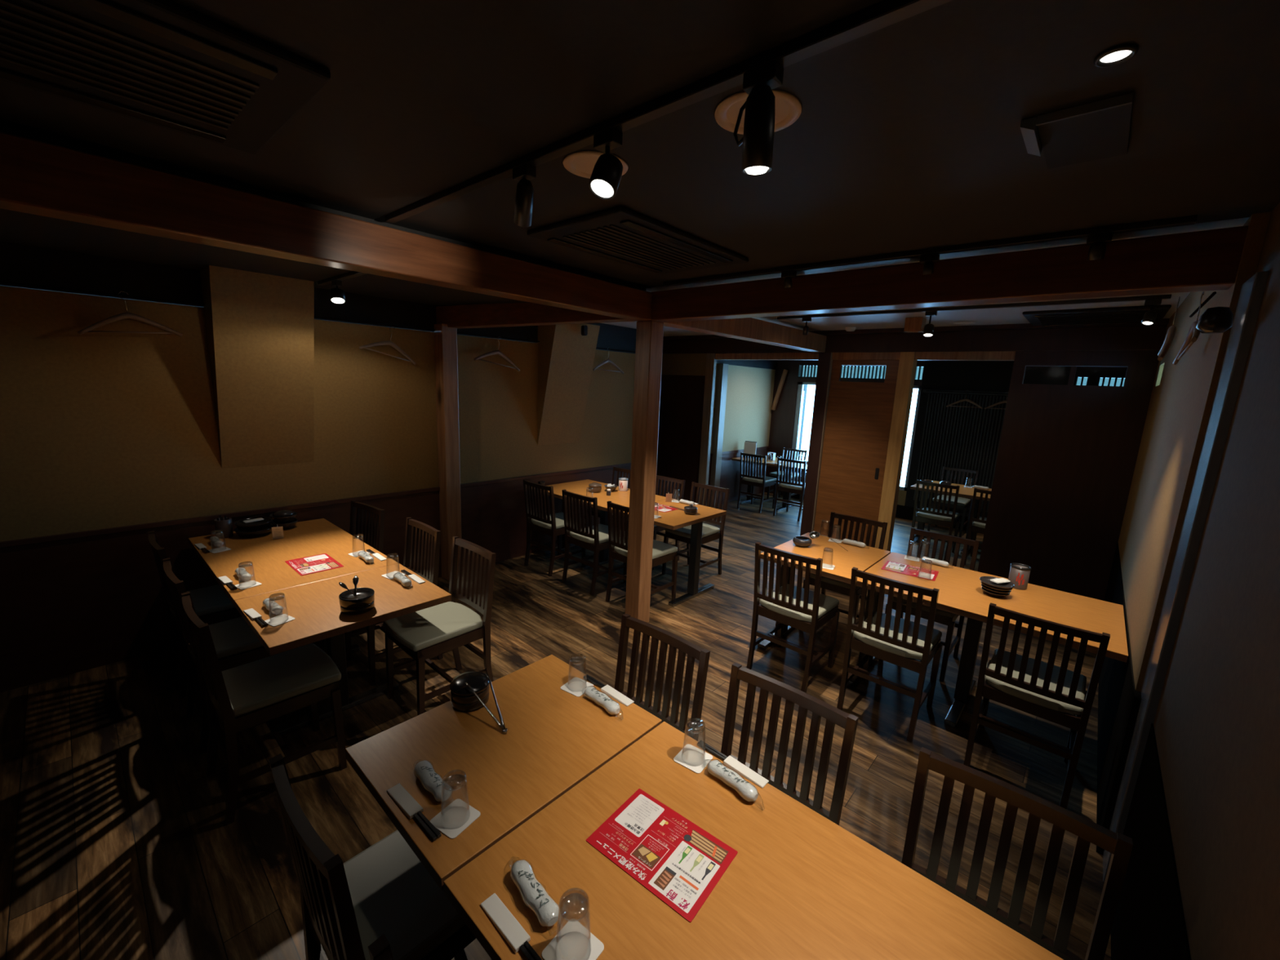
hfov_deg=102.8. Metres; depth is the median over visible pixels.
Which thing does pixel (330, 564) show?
picture
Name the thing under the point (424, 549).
chair
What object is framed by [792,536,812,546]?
pot
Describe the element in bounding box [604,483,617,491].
bowl
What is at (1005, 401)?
wooden hanger
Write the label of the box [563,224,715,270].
grille
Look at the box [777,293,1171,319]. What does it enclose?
track
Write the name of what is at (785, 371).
trim
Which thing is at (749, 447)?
book
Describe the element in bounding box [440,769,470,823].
drinking glass
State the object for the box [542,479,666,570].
dining table
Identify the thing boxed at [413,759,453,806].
hand towel
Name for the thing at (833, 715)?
chair
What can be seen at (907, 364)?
pillar
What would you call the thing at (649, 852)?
picture
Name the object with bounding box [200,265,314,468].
wall
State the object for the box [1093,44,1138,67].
recessed light
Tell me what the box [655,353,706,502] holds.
wall
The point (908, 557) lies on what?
coaster
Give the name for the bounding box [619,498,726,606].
dining table
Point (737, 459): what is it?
dining table
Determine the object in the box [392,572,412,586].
hand towel
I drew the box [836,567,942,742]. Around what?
chair
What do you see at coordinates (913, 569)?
picture
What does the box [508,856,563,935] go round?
hand towel
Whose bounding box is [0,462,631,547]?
trim
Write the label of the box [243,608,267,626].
chopsticks
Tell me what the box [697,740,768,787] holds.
chopsticks
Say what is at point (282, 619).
coaster
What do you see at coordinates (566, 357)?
wall
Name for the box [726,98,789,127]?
diffuser
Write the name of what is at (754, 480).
chair
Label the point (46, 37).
grille
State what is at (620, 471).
chair
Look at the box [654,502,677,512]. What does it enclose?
menu
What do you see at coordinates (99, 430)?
wall
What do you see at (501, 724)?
tongs
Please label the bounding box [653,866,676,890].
picture
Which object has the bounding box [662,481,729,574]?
chair
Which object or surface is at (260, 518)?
paper slip
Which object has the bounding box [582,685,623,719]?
hand towel
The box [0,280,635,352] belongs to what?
rail
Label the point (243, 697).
chair
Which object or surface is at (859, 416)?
door
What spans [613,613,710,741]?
chair
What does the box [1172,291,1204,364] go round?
wooden hanger
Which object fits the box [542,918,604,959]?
coaster
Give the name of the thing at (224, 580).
chopsticks
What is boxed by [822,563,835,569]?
coaster
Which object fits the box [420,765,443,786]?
print
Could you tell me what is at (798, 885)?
dining table
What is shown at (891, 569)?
picture
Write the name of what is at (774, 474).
chair
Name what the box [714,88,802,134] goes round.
recessed light
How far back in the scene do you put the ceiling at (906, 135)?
1.26 m
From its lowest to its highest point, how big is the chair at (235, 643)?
0.856 m
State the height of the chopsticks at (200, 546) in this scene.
0.010 m
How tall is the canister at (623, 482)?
0.126 m
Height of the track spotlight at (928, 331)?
0.177 m
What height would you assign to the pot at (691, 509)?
0.082 m
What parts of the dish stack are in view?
dish, dish, dish, dish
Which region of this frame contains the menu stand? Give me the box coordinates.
[742,440,757,458]
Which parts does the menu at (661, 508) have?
note panel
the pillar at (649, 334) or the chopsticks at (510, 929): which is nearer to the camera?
the chopsticks at (510, 929)
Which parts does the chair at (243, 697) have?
leg, backrest, leg, seat frame, seat, leg, leg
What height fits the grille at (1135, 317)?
0.005 m
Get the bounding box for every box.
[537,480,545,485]
[766,452,775,461]
[1195,306,1233,333]
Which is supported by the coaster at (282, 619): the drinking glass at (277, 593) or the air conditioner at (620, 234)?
the drinking glass at (277, 593)
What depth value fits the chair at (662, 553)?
4.13 m
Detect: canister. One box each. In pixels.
[213,515,233,538]
[618,477,627,491]
[1008,562,1031,590]
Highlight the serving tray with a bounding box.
[233,516,273,537]
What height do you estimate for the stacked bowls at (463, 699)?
0.086 m
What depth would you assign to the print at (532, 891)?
1.07 m
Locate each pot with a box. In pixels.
[588,482,601,493]
[684,504,697,515]
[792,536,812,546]
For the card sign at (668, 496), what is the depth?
4.78 m
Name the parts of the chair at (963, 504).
leg, leg, seat frame, seat, backrest, leg, leg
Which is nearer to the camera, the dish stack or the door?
the dish stack
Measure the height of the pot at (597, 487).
0.090 m
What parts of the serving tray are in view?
dish, dish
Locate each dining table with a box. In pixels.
[188,518,398,653]
[234,563,451,736]
[345,654,662,890]
[443,721,1063,959]
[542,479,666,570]
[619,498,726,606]
[731,456,807,511]
[757,532,890,649]
[846,551,1128,728]
[910,480,991,553]
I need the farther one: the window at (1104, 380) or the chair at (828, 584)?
the window at (1104, 380)
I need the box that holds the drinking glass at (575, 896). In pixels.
[555,887,591,958]
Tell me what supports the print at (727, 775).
on the hand towel at (746, 790)
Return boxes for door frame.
[697,353,716,522]
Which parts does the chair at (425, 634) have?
leg, leg, seat, seat frame, leg, backrest, leg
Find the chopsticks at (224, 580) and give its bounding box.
[217,575,237,590]
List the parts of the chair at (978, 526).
leg, leg, seat frame, seat, backrest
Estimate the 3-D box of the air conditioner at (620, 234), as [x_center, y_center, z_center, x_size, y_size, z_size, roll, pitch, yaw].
[0.022,-1.071,2.363,0.570,0.030,0.910,12,14,41]
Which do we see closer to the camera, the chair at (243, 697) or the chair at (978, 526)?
the chair at (243, 697)
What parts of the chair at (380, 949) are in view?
backrest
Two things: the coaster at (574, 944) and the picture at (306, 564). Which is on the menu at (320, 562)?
the picture at (306, 564)
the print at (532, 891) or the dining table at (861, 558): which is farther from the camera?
the dining table at (861, 558)
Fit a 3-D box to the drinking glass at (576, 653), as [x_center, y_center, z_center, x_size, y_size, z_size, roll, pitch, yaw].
[-0.223,0.685,1.824,0.069,0.115,0.069,11,14,39]
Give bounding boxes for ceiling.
[0,0,1279,336]
[0,124,645,306]
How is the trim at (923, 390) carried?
attached to the wall at (958, 375)
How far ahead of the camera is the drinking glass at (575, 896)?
0.99 m
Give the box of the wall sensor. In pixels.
[581,324,587,335]
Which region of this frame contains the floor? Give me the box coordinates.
[0,492,1111,959]
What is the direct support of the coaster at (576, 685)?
on the dining table at (555, 738)
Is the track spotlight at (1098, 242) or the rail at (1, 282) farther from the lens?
the rail at (1, 282)
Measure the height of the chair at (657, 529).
0.856 m
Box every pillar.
[434,323,461,580]
[625,320,663,622]
[800,352,831,535]
[875,351,916,551]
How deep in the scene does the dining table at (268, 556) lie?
2.99 m
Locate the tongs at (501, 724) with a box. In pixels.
[465,672,507,733]
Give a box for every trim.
[0,241,636,353]
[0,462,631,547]
[662,318,1169,340]
[710,364,728,507]
[710,445,769,456]
[715,351,1015,360]
[716,360,777,369]
[771,368,788,410]
[922,389,1008,395]
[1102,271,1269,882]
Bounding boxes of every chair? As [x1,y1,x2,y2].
[148,530,241,698]
[162,557,307,754]
[181,591,346,825]
[268,753,475,959]
[321,500,385,647]
[344,517,443,685]
[368,933,393,959]
[382,536,496,715]
[523,479,585,576]
[561,488,626,595]
[587,466,631,555]
[605,501,678,601]
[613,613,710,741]
[627,475,685,570]
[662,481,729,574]
[720,662,858,825]
[737,452,776,512]
[746,542,839,692]
[766,447,807,503]
[773,457,806,521]
[803,511,887,632]
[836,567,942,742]
[884,527,979,681]
[901,746,1133,959]
[911,480,959,560]
[927,466,978,537]
[963,602,1110,808]
[964,488,991,564]
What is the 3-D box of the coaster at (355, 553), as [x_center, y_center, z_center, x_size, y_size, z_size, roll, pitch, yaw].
[-1.693,0.444,3.076,0.090,0.002,0.090,9,12,31]
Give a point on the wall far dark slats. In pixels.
(929, 393)
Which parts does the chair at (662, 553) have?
leg, backrest, seat frame, seat, leg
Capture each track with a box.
[316,271,366,285]
[385,0,952,222]
[662,214,1197,286]
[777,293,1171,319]
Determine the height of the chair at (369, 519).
0.856 m
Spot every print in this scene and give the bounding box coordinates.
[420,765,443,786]
[519,870,549,906]
[591,688,613,700]
[716,762,748,782]
[1015,573,1024,585]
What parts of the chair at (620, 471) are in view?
seat frame, leg, backrest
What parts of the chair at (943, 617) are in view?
leg, seat, seat frame, backrest, leg, leg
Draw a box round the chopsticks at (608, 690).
[582,674,634,706]
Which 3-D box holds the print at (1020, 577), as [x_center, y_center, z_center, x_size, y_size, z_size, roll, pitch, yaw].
[2.201,0.574,2.953,0.041,0.076,0.005,7,12,25]
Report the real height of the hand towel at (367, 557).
0.038 m
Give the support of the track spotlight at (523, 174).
attached to the track at (883, 14)
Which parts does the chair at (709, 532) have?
leg, leg, seat, seat frame, backrest, leg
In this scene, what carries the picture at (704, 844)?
on the menu at (681, 863)
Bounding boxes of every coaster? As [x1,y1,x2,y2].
[208,546,231,553]
[235,580,262,589]
[264,613,295,626]
[347,550,369,557]
[381,570,404,579]
[430,799,480,839]
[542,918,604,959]
[560,677,593,697]
[673,743,712,773]
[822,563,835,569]
[827,537,842,542]
[904,555,919,561]
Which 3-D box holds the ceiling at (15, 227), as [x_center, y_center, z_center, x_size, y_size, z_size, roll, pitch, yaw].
[-2.277,-1.225,2.487,2.200,0.170,4.500,12,14,41]
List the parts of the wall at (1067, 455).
frame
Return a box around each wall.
[0,285,775,692]
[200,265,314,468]
[537,323,599,445]
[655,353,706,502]
[662,324,1166,600]
[764,360,1127,517]
[1096,202,1279,959]
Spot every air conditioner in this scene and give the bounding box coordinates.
[0,0,330,154]
[527,205,748,274]
[1022,304,1171,326]
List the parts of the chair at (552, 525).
leg, backrest, leg, seat, seat frame, leg, leg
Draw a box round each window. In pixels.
[791,382,921,490]
[798,364,924,381]
[1075,376,1089,385]
[1098,376,1124,386]
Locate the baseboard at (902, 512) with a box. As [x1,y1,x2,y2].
[791,493,982,533]
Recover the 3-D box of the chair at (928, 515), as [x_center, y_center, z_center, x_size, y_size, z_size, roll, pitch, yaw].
[3.424,0.427,5.892,0.418,0.856,0.482,12,14,41]
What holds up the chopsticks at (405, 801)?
on the dining table at (555, 738)
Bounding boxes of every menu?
[284,553,343,575]
[586,788,737,922]
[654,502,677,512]
[881,560,938,581]
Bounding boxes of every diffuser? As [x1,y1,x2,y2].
[572,156,599,174]
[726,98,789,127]
[1100,50,1131,62]
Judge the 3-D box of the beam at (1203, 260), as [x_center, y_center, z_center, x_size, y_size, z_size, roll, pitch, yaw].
[1.053,-0.968,2.625,2.765,0.183,0.135,12,14,41]
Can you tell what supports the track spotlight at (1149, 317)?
attached to the track at (1157, 296)
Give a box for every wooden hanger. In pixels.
[77,290,182,336]
[359,326,415,364]
[474,336,519,371]
[592,347,624,373]
[946,390,982,408]
[984,391,1008,408]
[1157,296,1180,360]
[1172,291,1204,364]
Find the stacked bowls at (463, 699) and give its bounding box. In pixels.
[449,671,489,711]
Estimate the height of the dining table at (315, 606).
0.710 m
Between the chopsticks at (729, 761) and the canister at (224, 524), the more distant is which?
the canister at (224, 524)
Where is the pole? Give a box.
[797,384,807,459]
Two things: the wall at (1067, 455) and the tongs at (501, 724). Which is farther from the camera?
the wall at (1067, 455)
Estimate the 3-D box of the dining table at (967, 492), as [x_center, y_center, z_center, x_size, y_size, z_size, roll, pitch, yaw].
[3.977,0.482,6.107,1.270,0.710,0.740,12,14,41]
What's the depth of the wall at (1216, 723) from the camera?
1.38 m
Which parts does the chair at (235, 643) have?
backrest, leg, leg, seat, seat frame, leg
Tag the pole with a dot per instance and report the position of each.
(805, 389)
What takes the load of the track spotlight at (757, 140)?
attached to the track at (883, 14)
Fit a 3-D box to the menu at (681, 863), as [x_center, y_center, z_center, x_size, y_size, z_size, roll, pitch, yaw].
[0.051,0.871,1.215,0.297,0.002,0.210,11,13,37]
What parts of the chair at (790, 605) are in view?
leg, leg, backrest, seat frame, seat, leg, leg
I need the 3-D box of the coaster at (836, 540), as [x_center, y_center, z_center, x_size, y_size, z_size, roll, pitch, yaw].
[1.446,0.448,3.779,0.090,0.002,0.090,9,12,30]
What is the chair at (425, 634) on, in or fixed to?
on the floor
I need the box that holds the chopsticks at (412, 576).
[400,569,425,583]
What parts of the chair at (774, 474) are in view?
leg, leg, seat, seat frame, backrest, leg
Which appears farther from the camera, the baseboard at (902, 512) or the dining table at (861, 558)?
the baseboard at (902, 512)
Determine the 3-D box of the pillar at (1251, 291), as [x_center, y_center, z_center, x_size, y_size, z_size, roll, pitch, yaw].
[1.951,0.453,1.776,0.165,2.200,0.240,12,14,41]
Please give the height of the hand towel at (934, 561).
0.038 m
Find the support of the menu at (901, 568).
on the dining table at (961, 593)
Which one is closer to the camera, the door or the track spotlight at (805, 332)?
the track spotlight at (805, 332)
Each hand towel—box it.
[208,536,223,547]
[234,567,252,582]
[262,597,284,616]
[357,551,373,564]
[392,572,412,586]
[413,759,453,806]
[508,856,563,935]
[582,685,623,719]
[680,498,696,505]
[702,759,764,810]
[841,538,866,548]
[918,555,950,567]
[973,484,991,490]
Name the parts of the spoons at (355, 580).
arm, arm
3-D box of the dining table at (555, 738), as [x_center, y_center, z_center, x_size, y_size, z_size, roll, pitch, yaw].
[-0.409,1.133,1.647,0.572,0.710,0.760,12,14,41]
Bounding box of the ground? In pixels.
[797,425,911,486]
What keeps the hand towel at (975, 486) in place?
on the dining table at (967, 492)
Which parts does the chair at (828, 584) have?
leg, seat, seat frame, leg, backrest, leg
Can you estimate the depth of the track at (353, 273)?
3.04 m
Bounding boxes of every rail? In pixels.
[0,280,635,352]
[1189,291,1216,317]
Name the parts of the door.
pull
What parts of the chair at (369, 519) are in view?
leg, leg, backrest, leg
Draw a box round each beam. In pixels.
[0,131,652,320]
[435,302,636,328]
[637,225,1248,322]
[663,317,826,352]
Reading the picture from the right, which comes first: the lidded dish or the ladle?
the lidded dish
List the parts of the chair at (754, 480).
leg, leg, backrest, seat frame, seat, leg, leg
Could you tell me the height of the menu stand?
0.260 m
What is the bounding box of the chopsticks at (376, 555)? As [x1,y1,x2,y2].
[366,549,386,560]
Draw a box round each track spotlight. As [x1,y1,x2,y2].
[329,280,346,304]
[512,163,536,226]
[588,127,622,200]
[733,60,783,174]
[781,270,796,288]
[801,317,811,335]
[919,253,939,275]
[922,311,937,337]
[1086,231,1113,260]
[1141,298,1162,324]
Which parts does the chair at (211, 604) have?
backrest, leg, leg, seat, seat frame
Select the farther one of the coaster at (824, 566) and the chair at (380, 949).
the coaster at (824, 566)
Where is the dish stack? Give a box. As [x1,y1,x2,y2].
[979,576,1014,597]
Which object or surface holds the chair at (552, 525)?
on the floor
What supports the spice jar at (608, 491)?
on the dining table at (580, 487)
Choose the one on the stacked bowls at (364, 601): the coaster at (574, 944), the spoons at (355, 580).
the spoons at (355, 580)
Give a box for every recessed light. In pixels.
[562,151,628,178]
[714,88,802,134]
[952,320,977,324]
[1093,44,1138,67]
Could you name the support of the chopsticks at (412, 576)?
on the dining table at (315, 606)
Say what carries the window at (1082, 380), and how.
in the wall at (958, 375)
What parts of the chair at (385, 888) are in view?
leg, backrest, leg, seat frame, seat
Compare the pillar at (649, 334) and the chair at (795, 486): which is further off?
the chair at (795, 486)
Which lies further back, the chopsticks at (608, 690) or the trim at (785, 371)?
the trim at (785, 371)
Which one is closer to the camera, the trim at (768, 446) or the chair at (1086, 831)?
the chair at (1086, 831)
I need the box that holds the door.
[813,360,899,546]
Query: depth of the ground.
19.71 m
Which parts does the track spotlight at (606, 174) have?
stem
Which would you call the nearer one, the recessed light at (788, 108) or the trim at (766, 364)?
the recessed light at (788, 108)
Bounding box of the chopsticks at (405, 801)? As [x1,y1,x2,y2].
[386,783,441,841]
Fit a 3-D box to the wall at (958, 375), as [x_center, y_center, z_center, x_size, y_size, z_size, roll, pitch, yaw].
[3.974,-0.633,7.401,4.800,2.420,0.150,12,14,41]
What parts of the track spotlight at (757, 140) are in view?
cord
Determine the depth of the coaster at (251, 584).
2.57 m
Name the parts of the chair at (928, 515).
leg, leg, backrest, seat frame, seat, leg, leg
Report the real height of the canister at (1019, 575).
0.131 m
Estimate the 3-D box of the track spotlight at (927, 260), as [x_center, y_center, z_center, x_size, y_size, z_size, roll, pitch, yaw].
[1.268,-0.944,2.242,0.070,0.085,0.049,12,14,41]
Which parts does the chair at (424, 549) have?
leg, leg, leg, backrest, leg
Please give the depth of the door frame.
6.61 m
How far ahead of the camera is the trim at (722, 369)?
7.49 m
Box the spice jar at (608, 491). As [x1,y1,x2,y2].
[606,488,610,495]
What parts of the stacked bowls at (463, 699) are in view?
pot lid, pot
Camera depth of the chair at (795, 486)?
7.15 m
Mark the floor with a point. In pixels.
(117, 843)
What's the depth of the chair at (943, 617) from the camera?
3.48 m
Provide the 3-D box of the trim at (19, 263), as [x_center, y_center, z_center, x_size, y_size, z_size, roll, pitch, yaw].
[-2.217,-1.314,3.810,0.242,0.280,6.550,12,14,41]
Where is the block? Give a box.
[903,316,926,333]
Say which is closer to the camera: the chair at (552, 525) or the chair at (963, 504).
the chair at (552, 525)
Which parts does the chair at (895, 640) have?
leg, leg, backrest, seat frame, seat, leg, leg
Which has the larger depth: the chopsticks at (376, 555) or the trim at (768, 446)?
the trim at (768, 446)
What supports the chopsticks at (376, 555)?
on the dining table at (268, 556)
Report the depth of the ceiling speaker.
1.19 m
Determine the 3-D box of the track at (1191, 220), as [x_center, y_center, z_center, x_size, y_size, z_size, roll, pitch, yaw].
[1.008,-1.050,2.458,2.300,0.022,0.034,12,14,41]
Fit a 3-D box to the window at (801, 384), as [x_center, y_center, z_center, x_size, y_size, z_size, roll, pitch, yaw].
[3.261,-0.728,7.954,1.850,1.520,0.125,12,14,41]
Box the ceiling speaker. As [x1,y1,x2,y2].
[1020,92,1133,168]
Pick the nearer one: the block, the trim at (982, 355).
the block
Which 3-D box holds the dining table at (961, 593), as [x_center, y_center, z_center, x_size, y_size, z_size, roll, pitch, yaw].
[1.935,0.984,2.977,1.199,0.710,0.762,12,14,41]
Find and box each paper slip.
[243,517,263,523]
[991,577,1010,583]
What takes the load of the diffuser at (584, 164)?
attached to the recessed light at (580, 163)
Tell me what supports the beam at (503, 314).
attached to the ceiling at (15, 227)
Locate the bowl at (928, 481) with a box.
[920,480,933,485]
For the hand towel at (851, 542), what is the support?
on the dining table at (861, 558)
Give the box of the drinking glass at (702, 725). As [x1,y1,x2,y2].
[681,717,705,759]
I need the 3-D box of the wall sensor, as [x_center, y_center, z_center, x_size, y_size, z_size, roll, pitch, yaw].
[-0.548,-1.471,5.024,0.050,0.100,0.045,12,14,41]
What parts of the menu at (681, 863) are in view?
note panel, spirit panel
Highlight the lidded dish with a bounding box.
[939,480,951,484]
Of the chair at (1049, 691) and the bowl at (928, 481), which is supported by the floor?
the chair at (1049, 691)
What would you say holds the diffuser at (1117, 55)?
attached to the recessed light at (1117, 55)
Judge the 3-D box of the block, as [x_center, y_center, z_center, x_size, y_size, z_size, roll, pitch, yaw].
[2.284,-1.286,4.240,0.130,0.110,0.120,12,14,41]
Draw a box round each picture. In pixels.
[297,561,315,567]
[327,561,339,568]
[630,834,669,871]
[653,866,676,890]
[659,819,668,826]
[689,829,728,863]
[884,567,901,572]
[906,566,919,572]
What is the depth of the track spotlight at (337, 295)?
3.11 m
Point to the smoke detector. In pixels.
(847, 329)
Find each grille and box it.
[0,0,259,129]
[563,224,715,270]
[1037,312,1145,324]
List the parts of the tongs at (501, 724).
arm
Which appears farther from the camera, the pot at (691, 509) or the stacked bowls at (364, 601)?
the pot at (691, 509)
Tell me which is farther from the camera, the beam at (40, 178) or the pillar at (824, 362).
the pillar at (824, 362)
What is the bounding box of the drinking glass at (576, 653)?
[567,653,586,687]
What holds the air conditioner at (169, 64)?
attached to the ceiling at (906, 135)
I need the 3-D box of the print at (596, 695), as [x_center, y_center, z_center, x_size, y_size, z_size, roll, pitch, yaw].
[-0.129,0.731,1.734,0.098,0.003,0.023,13,15,43]
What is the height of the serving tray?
0.092 m
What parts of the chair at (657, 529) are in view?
seat frame, leg, backrest, leg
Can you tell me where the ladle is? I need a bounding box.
[808,531,848,551]
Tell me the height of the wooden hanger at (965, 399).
0.241 m
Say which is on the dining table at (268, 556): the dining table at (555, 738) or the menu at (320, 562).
the menu at (320, 562)
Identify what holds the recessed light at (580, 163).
in the ceiling at (906, 135)
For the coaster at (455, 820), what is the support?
on the dining table at (555, 738)
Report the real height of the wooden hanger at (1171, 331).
0.262 m
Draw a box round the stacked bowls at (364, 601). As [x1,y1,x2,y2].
[338,587,374,614]
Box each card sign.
[271,526,284,539]
[665,493,672,502]
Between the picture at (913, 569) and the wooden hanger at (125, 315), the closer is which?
the wooden hanger at (125, 315)
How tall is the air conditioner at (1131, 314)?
0.030 m
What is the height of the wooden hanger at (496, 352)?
0.304 m
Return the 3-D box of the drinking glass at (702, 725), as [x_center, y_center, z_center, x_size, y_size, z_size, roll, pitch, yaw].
[0.160,0.763,1.496,0.069,0.115,0.069,12,14,42]
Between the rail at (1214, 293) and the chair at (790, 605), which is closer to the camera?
the rail at (1214, 293)
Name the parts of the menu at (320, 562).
spirit panel, note panel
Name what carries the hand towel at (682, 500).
on the dining table at (677, 518)
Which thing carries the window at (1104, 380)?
in the wall at (958, 375)
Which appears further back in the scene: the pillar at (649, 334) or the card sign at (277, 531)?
the pillar at (649, 334)
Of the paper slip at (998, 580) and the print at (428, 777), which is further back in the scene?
the paper slip at (998, 580)
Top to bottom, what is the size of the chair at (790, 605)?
0.856 m
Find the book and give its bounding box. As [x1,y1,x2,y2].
[743,442,756,454]
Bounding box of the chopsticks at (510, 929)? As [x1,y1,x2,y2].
[480,893,542,959]
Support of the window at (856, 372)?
in the wall at (958, 375)
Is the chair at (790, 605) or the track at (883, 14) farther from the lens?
the chair at (790, 605)
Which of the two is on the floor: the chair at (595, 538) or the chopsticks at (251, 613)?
the chair at (595, 538)
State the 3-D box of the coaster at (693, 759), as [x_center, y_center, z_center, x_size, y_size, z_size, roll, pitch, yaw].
[0.157,0.821,1.507,0.090,0.002,0.090,10,13,34]
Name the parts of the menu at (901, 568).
spirit panel, note panel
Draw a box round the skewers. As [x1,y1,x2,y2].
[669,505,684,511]
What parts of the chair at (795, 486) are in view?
leg, leg, seat frame, backrest, seat, leg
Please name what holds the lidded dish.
on the dining table at (967, 492)
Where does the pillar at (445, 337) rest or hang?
on the floor
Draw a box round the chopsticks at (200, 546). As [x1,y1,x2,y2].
[194,542,209,553]
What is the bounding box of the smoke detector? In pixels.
[844,327,856,331]
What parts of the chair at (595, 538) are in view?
leg, backrest, leg, seat, seat frame, leg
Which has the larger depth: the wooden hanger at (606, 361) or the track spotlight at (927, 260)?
the wooden hanger at (606, 361)
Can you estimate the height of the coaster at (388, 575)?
0.002 m
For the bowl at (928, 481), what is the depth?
6.33 m
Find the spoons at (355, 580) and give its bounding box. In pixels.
[338,575,359,595]
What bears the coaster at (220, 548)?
on the dining table at (268, 556)
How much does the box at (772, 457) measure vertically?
0.120 m
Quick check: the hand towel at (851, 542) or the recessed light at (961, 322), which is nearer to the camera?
the hand towel at (851, 542)
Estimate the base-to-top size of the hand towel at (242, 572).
0.038 m
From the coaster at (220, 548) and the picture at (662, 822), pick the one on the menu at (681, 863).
the picture at (662, 822)
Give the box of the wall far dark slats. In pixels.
[913,393,1008,512]
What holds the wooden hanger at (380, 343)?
hanging from the rail at (1, 282)
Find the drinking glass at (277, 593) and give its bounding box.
[268,592,288,617]
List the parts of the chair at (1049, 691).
leg, leg, seat frame, seat, backrest, leg, leg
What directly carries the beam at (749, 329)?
attached to the ceiling at (906, 135)
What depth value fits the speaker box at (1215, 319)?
1.62 m
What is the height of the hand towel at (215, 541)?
0.038 m
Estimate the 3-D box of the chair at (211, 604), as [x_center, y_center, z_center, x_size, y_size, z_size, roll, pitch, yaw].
[-2.484,0.718,2.990,0.418,0.856,0.482,12,14,41]
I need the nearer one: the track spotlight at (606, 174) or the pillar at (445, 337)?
the track spotlight at (606, 174)
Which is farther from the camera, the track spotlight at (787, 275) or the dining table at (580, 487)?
the dining table at (580, 487)
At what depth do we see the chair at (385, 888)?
1.24 m
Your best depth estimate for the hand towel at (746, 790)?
1.39 m
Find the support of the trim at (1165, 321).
attached to the wall at (1067, 455)
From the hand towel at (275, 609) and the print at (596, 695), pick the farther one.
the hand towel at (275, 609)

